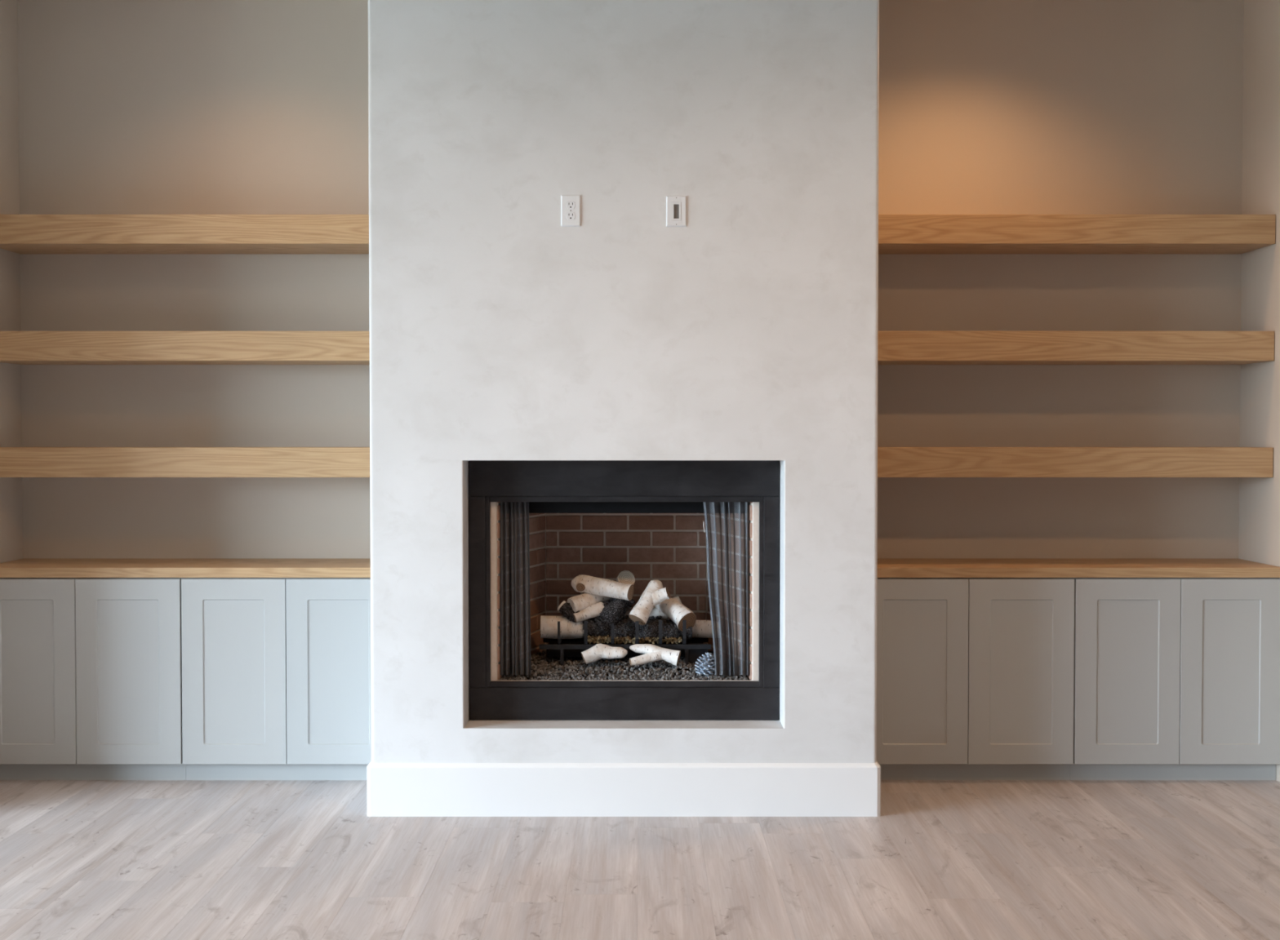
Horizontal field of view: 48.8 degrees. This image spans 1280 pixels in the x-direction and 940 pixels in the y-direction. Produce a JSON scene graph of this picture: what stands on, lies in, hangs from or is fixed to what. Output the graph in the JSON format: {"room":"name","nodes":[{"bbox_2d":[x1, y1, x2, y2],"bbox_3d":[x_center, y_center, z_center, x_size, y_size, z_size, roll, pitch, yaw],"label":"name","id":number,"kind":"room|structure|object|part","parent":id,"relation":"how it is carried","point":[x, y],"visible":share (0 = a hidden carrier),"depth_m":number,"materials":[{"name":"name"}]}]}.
{"room":"living room","nodes":[
{"label":"living room","id":0,"kind":"room"},
{"bbox_2d":[0,0,22,563],"bbox_3d":[-4.706,-0.375,5.463,4.188,3.330,0.988,0,1,0],"label":"wall","id":1,"kind":"structure","parent":0,"point":[11,426],"depth_m":5.85,"materials":[{"name":"beige paint"}]},
{"bbox_2d":[368,0,879,763],"bbox_3d":[-0.059,-0.401,5.507,1.827,3.280,0.898,0,1,0],"label":"wall","id":2,"kind":"structure","parent":0,"point":[500,330],"depth_m":5.05,"materials":[{"name":"paint"}]},
{"bbox_2d":[560,195,580,226],"bbox_3d":[-0.247,-0.927,5.042,0.070,0.111,0.008,0,1,0],"label":"wall outlet","id":3,"kind":"object","parent":2,"relation":"attached to","point":[570,204],"visible":1,"depth_m":5.04,"materials":[{"name":"white plastic"}]},
{"bbox_2d":[565,212,575,219],"bbox_3d":[-0.247,-0.908,5.039,0.034,0.028,0.002,0,1,0],"label":"receptacle","id":4,"kind":"object","parent":3,"relation":"attached to","point":[569,215],"depth_m":5.04,"materials":[{"name":"white plastic"}]},
{"bbox_2d":[565,201,575,208],"bbox_3d":[-0.247,-0.946,5.038,0.034,0.028,0.002,0,1,0],"label":"receptacle","id":5,"kind":"object","parent":3,"relation":"attached to","point":[569,205],"depth_m":5.04,"materials":[{"name":"white plastic"}]},
{"bbox_2d":[366,761,880,817],"bbox_3d":[-0.059,1.147,5.346,1.855,0.191,0.534,0,1,0],"label":"baseboard","id":6,"kind":"structure","parent":2,"relation":"attached to","point":[393,789],"depth_m":5.08,"materials":[{"name":"white paint"}]},
{"bbox_2d":[468,460,779,719],"bbox_3d":[-0.059,0.439,5.519,1.147,0.964,0.597,0,1,0],"label":"fireplace insert","id":7,"kind":"object","parent":2,"relation":"in","point":[696,528],"visible":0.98,"depth_m":5.24,"materials":[{"name":"metal"}]},
{"bbox_2d":[497,502,531,676],"bbox_3d":[-0.469,0.443,5.274,0.121,0.661,0.045,0,1,0],"label":"curtain","id":8,"kind":"object","parent":7,"relation":"hanging from","point":[514,535],"depth_m":5.27,"materials":[{"name":"metal"}]},
{"bbox_3d":[-0.059,0.030,5.217,1.147,0.134,0.012,0,1,0],"label":"panel","id":9,"kind":"part","parent":7,"relation":"part of","materials":[{"name":"metal"}]},
{"bbox_3d":[-0.059,0.867,5.236,1.147,0.120,0.012,0,1,0],"label":"panel","id":10,"kind":"part","parent":7,"relation":"part of","materials":[{"name":"metal"}]},
{"bbox_2d":[499,649,749,680],"bbox_3d":[-0.057,0.760,5.502,0.946,0.077,0.509,0,1,0],"label":"rock","id":11,"kind":"object","parent":7,"relation":"on","point":[544,668],"visible":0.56,"depth_m":5.32,"materials":[{"name":"grey stone"}]},
{"bbox_2d":[540,615,666,639],"bbox_3d":[-0.141,0.613,5.502,0.494,0.107,0.100,0,1,-3],"label":"birch log","id":12,"kind":"object","parent":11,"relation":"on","point":[569,629],"visible":0.41,"depth_m":5.46,"materials":[{"name":"white wood"}]},
{"bbox_2d":[556,600,579,622],"bbox_3d":[-0.271,0.551,5.468,0.101,0.087,0.062,0,1,0],"label":"birch log","id":13,"kind":"object","parent":12,"relation":"on","point":[565,608],"visible":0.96,"depth_m":5.45,"materials":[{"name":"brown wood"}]},
{"bbox_2d":[567,593,610,613],"bbox_3d":[-0.197,0.514,5.499,0.168,0.093,0.073,-1,1,-27],"label":"birch log","id":14,"kind":"object","parent":13,"relation":"on","point":[580,602],"visible":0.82,"depth_m":5.46,"materials":[{"name":"white wood"}]},
{"bbox_2d":[573,600,610,622],"bbox_3d":[-0.177,0.546,5.470,0.170,0.087,0.052,-1,1,-22],"label":"birch log","id":15,"kind":"object","parent":12,"relation":"on","point":[593,611],"visible":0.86,"depth_m":5.45,"materials":[{"name":"white wood"}]},
{"bbox_2d":[593,594,635,632],"bbox_3d":[-0.100,0.543,5.474,0.163,0.170,0.102,0,1,0],"label":"birch log","id":16,"kind":"object","parent":12,"relation":"on","point":[611,613],"visible":0.95,"depth_m":5.44,"materials":[{"name":"black wood"}]},
{"bbox_2d":[571,574,634,600],"bbox_3d":[-0.149,0.456,5.475,0.254,0.094,0.077,0,1,19],"label":"birch log","id":17,"kind":"object","parent":16,"relation":"on","point":[581,583],"visible":1,"depth_m":5.45,"materials":[{"name":"white wood"}]},
{"bbox_2d":[616,570,635,585],"bbox_3d":[-0.067,0.485,5.598,0.082,0.180,0.183,0,1,-12],"label":"birch log","id":18,"kind":"object","parent":16,"relation":"on","point":[627,577],"visible":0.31,"depth_m":5.53,"materials":[{"name":"white wood"}]},
{"bbox_2d":[623,608,668,620],"bbox_3d":[0.010,0.583,5.547,0.205,0.109,0.076,0,1,0],"label":"birch log","id":19,"kind":"object","parent":12,"relation":"on","point":[655,612],"visible":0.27,"depth_m":5.52,"materials":[{"name":"white wood"}]},
{"bbox_2d":[581,644,627,664],"bbox_3d":[-0.135,0.698,5.349,0.176,0.077,0.059,0,1,0],"label":"birch log","id":20,"kind":"object","parent":11,"relation":"on","point":[599,651],"visible":1,"depth_m":5.33,"materials":[{"name":"white wood"}]},
{"bbox_2d":[546,641,703,657],"bbox_3d":[-0.055,0.699,5.506,0.610,0.040,0.155,0,1,0],"label":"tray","id":21,"kind":"object","parent":11,"relation":"on","point":[549,653],"depth_m":5.43,"materials":[{"name":"black metal"}]},
{"bbox_2d":[539,620,711,666],"bbox_3d":[-0.057,0.658,5.509,0.657,0.177,0.267,0,1,0],"label":"grate","id":22,"kind":"object","parent":11,"relation":"on","point":[691,650],"visible":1,"depth_m":5.41,"materials":[{"name":"metal"}]},
{"bbox_3d":[-0.298,0.717,5.396,0.014,0.065,0.012,0,1,0],"label":"leg","id":23,"kind":"part","parent":22,"relation":"part of","materials":[{"name":"metal"}]},
{"bbox_3d":[-0.057,0.676,5.395,0.657,0.018,0.012,0,1,0],"label":"cross rail","id":24,"kind":"part","parent":22,"relation":"part of","materials":[{"name":"metal"}]},
{"bbox_3d":[-0.057,0.677,5.619,0.657,0.018,0.012,0,1,0],"label":"cross rail","id":25,"kind":"part","parent":22,"relation":"part of","materials":[{"name":"metal"}]},
{"bbox_3d":[0.179,0.717,5.396,0.014,0.065,0.012,0,1,0],"label":"leg","id":26,"kind":"part","parent":22,"relation":"part of","materials":[{"name":"metal"}]},
{"bbox_2d":[628,579,670,625],"bbox_3d":[0.038,0.511,5.417,0.159,0.169,0.111,-1,2,-38],"label":"birch log","id":27,"kind":"object","parent":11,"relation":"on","point":[654,594],"visible":1,"depth_m":5.41,"materials":[{"name":"white wood"}]},
{"bbox_2d":[613,622,692,640],"bbox_3d":[0.050,0.627,5.463,0.309,0.074,0.077,0,1,0],"label":"birch log","id":28,"kind":"object","parent":11,"relation":"on","point":[650,630],"visible":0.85,"depth_m":5.44,"materials":[{"name":"black wood"}]},
{"bbox_2d":[653,597,696,631],"bbox_3d":[0.139,0.554,5.489,0.090,0.137,0.192,-1,2,-37],"label":"birch log","id":29,"kind":"object","parent":28,"relation":"on","point":[674,610],"visible":0.77,"depth_m":5.44,"materials":[{"name":"white wood"}]},
{"bbox_2d":[629,644,680,666],"bbox_3d":[0.057,0.701,5.336,0.195,0.080,0.085,0,1,0],"label":"birch log","id":30,"kind":"object","parent":11,"relation":"on","point":[653,653],"visible":1,"depth_m":5.32,"materials":[{"name":"white wood"}]},
{"bbox_2d":[653,595,681,608],"bbox_3d":[0.065,0.564,5.611,0.212,0.128,0.059,0,1,-12],"label":"birch log","id":31,"kind":"object","parent":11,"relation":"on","point":[676,597],"visible":0.11,"depth_m":5.61,"materials":[{"name":"white wood"}]},
{"bbox_2d":[666,619,719,638],"bbox_3d":[0.203,0.625,5.550,0.231,0.077,0.080,0,1,0],"label":"birch log","id":32,"kind":"object","parent":11,"relation":"on","point":[701,628],"visible":0.29,"depth_m":5.52,"materials":[{"name":"white wood"}]},
{"bbox_2d":[694,652,715,677],"bbox_3d":[0.248,0.731,5.305,0.084,0.093,0.083,0,1,0],"label":"pine cone","id":33,"kind":"object","parent":11,"relation":"on","point":[704,667],"visible":1,"depth_m":5.29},
{"bbox_3d":[-0.057,0.452,5.234,1.028,0.709,0.018,0,1,0],"label":"opening frame","id":34,"kind":"part","parent":7,"relation":"part of","materials":[{"name":"metal"}]},
{"bbox_2d":[506,502,746,513],"bbox_3d":[-0.057,0.130,5.295,0.957,0.063,0.020,0,1,0],"label":"hood","id":35,"kind":"object","parent":7,"relation":"attached to","point":[534,507],"depth_m":5.29,"materials":[{"name":"black metal"}]},
{"bbox_2d":[703,502,750,676],"bbox_3d":[0.324,0.443,5.271,0.177,0.661,0.039,0,1,0],"label":"curtain","id":36,"kind":"object","parent":7,"relation":"hanging from","point":[725,508],"depth_m":5.27,"materials":[{"name":"metal"}]},
{"bbox_2d":[666,195,686,226],"bbox_3d":[0.130,-0.925,5.042,0.073,0.110,0.008,0,1,0],"label":"cable wall plate","id":37,"kind":"object","parent":2,"relation":"attached to","point":[676,206],"visible":1,"depth_m":5.04,"materials":[{"name":"white plastic"}]},
{"bbox_2d":[17,0,1244,680],"bbox_3d":[-0.250,-0.388,6.032,13.500,3.330,0.150,0,1,0],"label":"wall","id":38,"kind":"structure","parent":0,"point":[126,107],"depth_m":5.95,"materials":[{"name":"beige paint"}]},
{"bbox_2d":[0,214,368,253],"bbox_3d":[-1.792,-0.964,5.781,1.638,0.116,0.323,0,1,0],"label":"floating shelf","id":39,"kind":"object","parent":38,"relation":"attached to","point":[19,233],"visible":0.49,"depth_m":5.62,"materials":[{"name":"brown wood"}]},
{"bbox_2d":[0,331,369,364],"bbox_3d":[-1.792,-0.499,5.792,1.638,0.118,0.323,0,1,0],"label":"floating shelf","id":40,"kind":"object","parent":38,"relation":"attached to","point":[19,348],"visible":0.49,"depth_m":5.63,"materials":[{"name":"brown wood"}]},
{"bbox_2d":[0,447,369,477],"bbox_3d":[-1.792,-0.034,5.802,1.638,0.120,0.323,0,1,0],"label":"floating shelf","id":41,"kind":"object","parent":38,"relation":"attached to","point":[15,462],"visible":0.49,"depth_m":5.64,"materials":[{"name":"brown wood"}]},
{"bbox_2d":[877,447,1273,477],"bbox_3d":[1.694,-0.034,5.802,1.675,0.120,0.323,0,1,0],"label":"floating shelf","id":42,"kind":"object","parent":38,"relation":"attached to","point":[892,462],"visible":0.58,"depth_m":5.64,"materials":[{"name":"brown wood"}]},
{"bbox_2d":[877,331,1274,364],"bbox_3d":[1.694,-0.499,5.792,1.675,0.118,0.323,0,1,0],"label":"floating shelf","id":43,"kind":"object","parent":38,"relation":"attached to","point":[895,348],"visible":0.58,"depth_m":5.63,"materials":[{"name":"brown wood"}]},
{"bbox_2d":[878,214,1275,253],"bbox_3d":[1.694,-0.964,5.781,1.675,0.116,0.323,0,1,0],"label":"floating shelf","id":44,"kind":"object","parent":38,"relation":"attached to","point":[897,233],"visible":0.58,"depth_m":5.62,"materials":[{"name":"brown wood"}]},
{"bbox_2d":[0,780,1279,939],"bbox_3d":[-0.250,1.403,-0.403,13.500,0.060,12.998,0,1,0],"label":"floor","id":45,"kind":"structure","parent":0,"point":[80,860],"depth_m":4.47,"materials":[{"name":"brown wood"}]},
{"bbox_2d":[0,577,186,780],"bbox_3d":[-2.209,0.827,5.772,0.801,0.812,0.421,0,1,0],"label":"base cabinet","id":46,"kind":"object","parent":45,"relation":"on","point":[91,668],"visible":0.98,"depth_m":5.57,"materials":[{"name":"grey paint"}]},
{"bbox_3d":[-2.415,0.797,5.569,0.206,0.568,0.007,0,1,0],"label":"panel","id":47,"kind":"part","parent":46,"relation":"part of","materials":[{"name":"grey paint"}]},
{"bbox_3d":[-2.415,0.795,5.570,0.378,0.733,0.019,0,1,0],"label":"door","id":48,"kind":"part","parent":46,"relation":"part of","materials":[{"name":"grey paint"}]},
{"bbox_3d":[-2.017,0.797,5.569,0.239,0.568,0.007,0,1,0],"label":"panel","id":49,"kind":"part","parent":46,"relation":"part of","materials":[{"name":"grey paint"}]},
{"bbox_3d":[-2.017,0.795,5.570,0.412,0.733,0.019,0,1,0],"label":"door","id":50,"kind":"part","parent":46,"relation":"part of","materials":[{"name":"grey paint"}]},
{"bbox_2d":[0,559,370,577],"bbox_3d":[-1.792,0.400,5.762,1.637,0.040,0.423,0,1,0],"label":"countertop","id":51,"kind":"structure","parent":46,"relation":"on","point":[21,568],"depth_m":5.55,"materials":[{"name":"brown wood"}]},
{"bbox_2d":[181,577,371,780],"bbox_3d":[-1.390,0.827,5.772,0.835,0.812,0.421,0,1,0],"label":"base cabinet","id":52,"kind":"object","parent":45,"relation":"on","point":[276,672],"visible":0.87,"depth_m":5.57,"materials":[{"name":"grey paint"}]},
{"bbox_3d":[-1.601,0.797,5.569,0.237,0.568,0.007,0,1,0],"label":"panel","id":53,"kind":"part","parent":52,"relation":"part of","materials":[{"name":"grey paint"}]},
{"bbox_3d":[-1.601,0.795,5.570,0.410,0.733,0.019,0,1,0],"label":"door","id":54,"kind":"part","parent":52,"relation":"part of","materials":[{"name":"grey paint"}]},
{"bbox_3d":[-1.188,0.795,5.570,0.410,0.733,0.019,0,1,0],"label":"door","id":55,"kind":"part","parent":52,"relation":"part of","materials":[{"name":"grey paint"}]},
{"bbox_3d":[-1.188,0.797,5.569,0.237,0.568,0.007,0,1,0],"label":"panel","id":56,"kind":"part","parent":52,"relation":"part of","materials":[{"name":"grey paint"}]},
{"bbox_2d":[876,577,1074,780],"bbox_3d":[1.284,0.827,5.772,0.858,0.812,0.421,0,1,0],"label":"base cabinet","id":57,"kind":"object","parent":45,"relation":"on","point":[975,676],"visible":0.84,"depth_m":5.57,"materials":[{"name":"grey paint"}]},
{"bbox_3d":[1.083,0.797,5.569,0.247,0.568,0.007,0,1,0],"label":"panel","id":58,"kind":"part","parent":57,"relation":"part of","materials":[{"name":"grey paint"}]},
{"bbox_3d":[1.083,0.795,5.570,0.420,0.733,0.019,0,1,0],"label":"door","id":59,"kind":"part","parent":57,"relation":"part of","materials":[{"name":"grey paint"}]},
{"bbox_3d":[1.503,0.795,5.570,0.414,0.733,0.019,0,1,0],"label":"door","id":60,"kind":"part","parent":57,"relation":"part of","materials":[{"name":"grey paint"}]},
{"bbox_3d":[1.503,0.797,5.569,0.241,0.568,0.007,0,1,0],"label":"panel","id":61,"kind":"part","parent":57,"relation":"part of","materials":[{"name":"grey paint"}]},
{"bbox_2d":[876,559,1279,577],"bbox_3d":[1.694,0.400,5.762,1.676,0.040,0.423,0,1,0],"label":"countertop","id":62,"kind":"structure","parent":57,"relation":"on","point":[886,568],"depth_m":5.55,"materials":[{"name":"brown wood"}]},
{"bbox_2d":[1070,577,1279,780],"bbox_3d":[2.123,0.827,5.772,0.818,0.812,0.421,0,1,0],"label":"base cabinet","id":63,"kind":"object","parent":45,"relation":"on","point":[1175,678],"visible":0.99,"depth_m":5.56,"materials":[{"name":"grey paint"}]},
{"bbox_3d":[1.922,0.795,5.570,0.413,0.733,0.019,0,1,0],"label":"door","id":64,"kind":"part","parent":63,"relation":"part of","materials":[{"name":"grey paint"}]},
{"bbox_3d":[1.922,0.797,5.569,0.240,0.568,0.007,0,1,0],"label":"panel","id":65,"kind":"part","parent":63,"relation":"part of","materials":[{"name":"grey paint"}]},
{"bbox_3d":[2.329,0.795,5.570,0.397,0.733,0.019,0,1,0],"label":"door","id":66,"kind":"part","parent":63,"relation":"part of","materials":[{"name":"grey paint"}]},
{"bbox_3d":[2.329,0.797,5.569,0.224,0.568,0.007,0,1,0],"label":"panel","id":67,"kind":"part","parent":63,"relation":"part of","materials":[{"name":"grey paint"}]},
{"bbox_2d":[1238,0,1279,782],"bbox_3d":[4.517,-0.375,5.458,3.966,3.330,0.998,0,1,0],"label":"wall","id":68,"kind":"structure","parent":0,"point":[1259,542],"depth_m":5.76,"materials":[{"name":"beige paint"}]}
]}

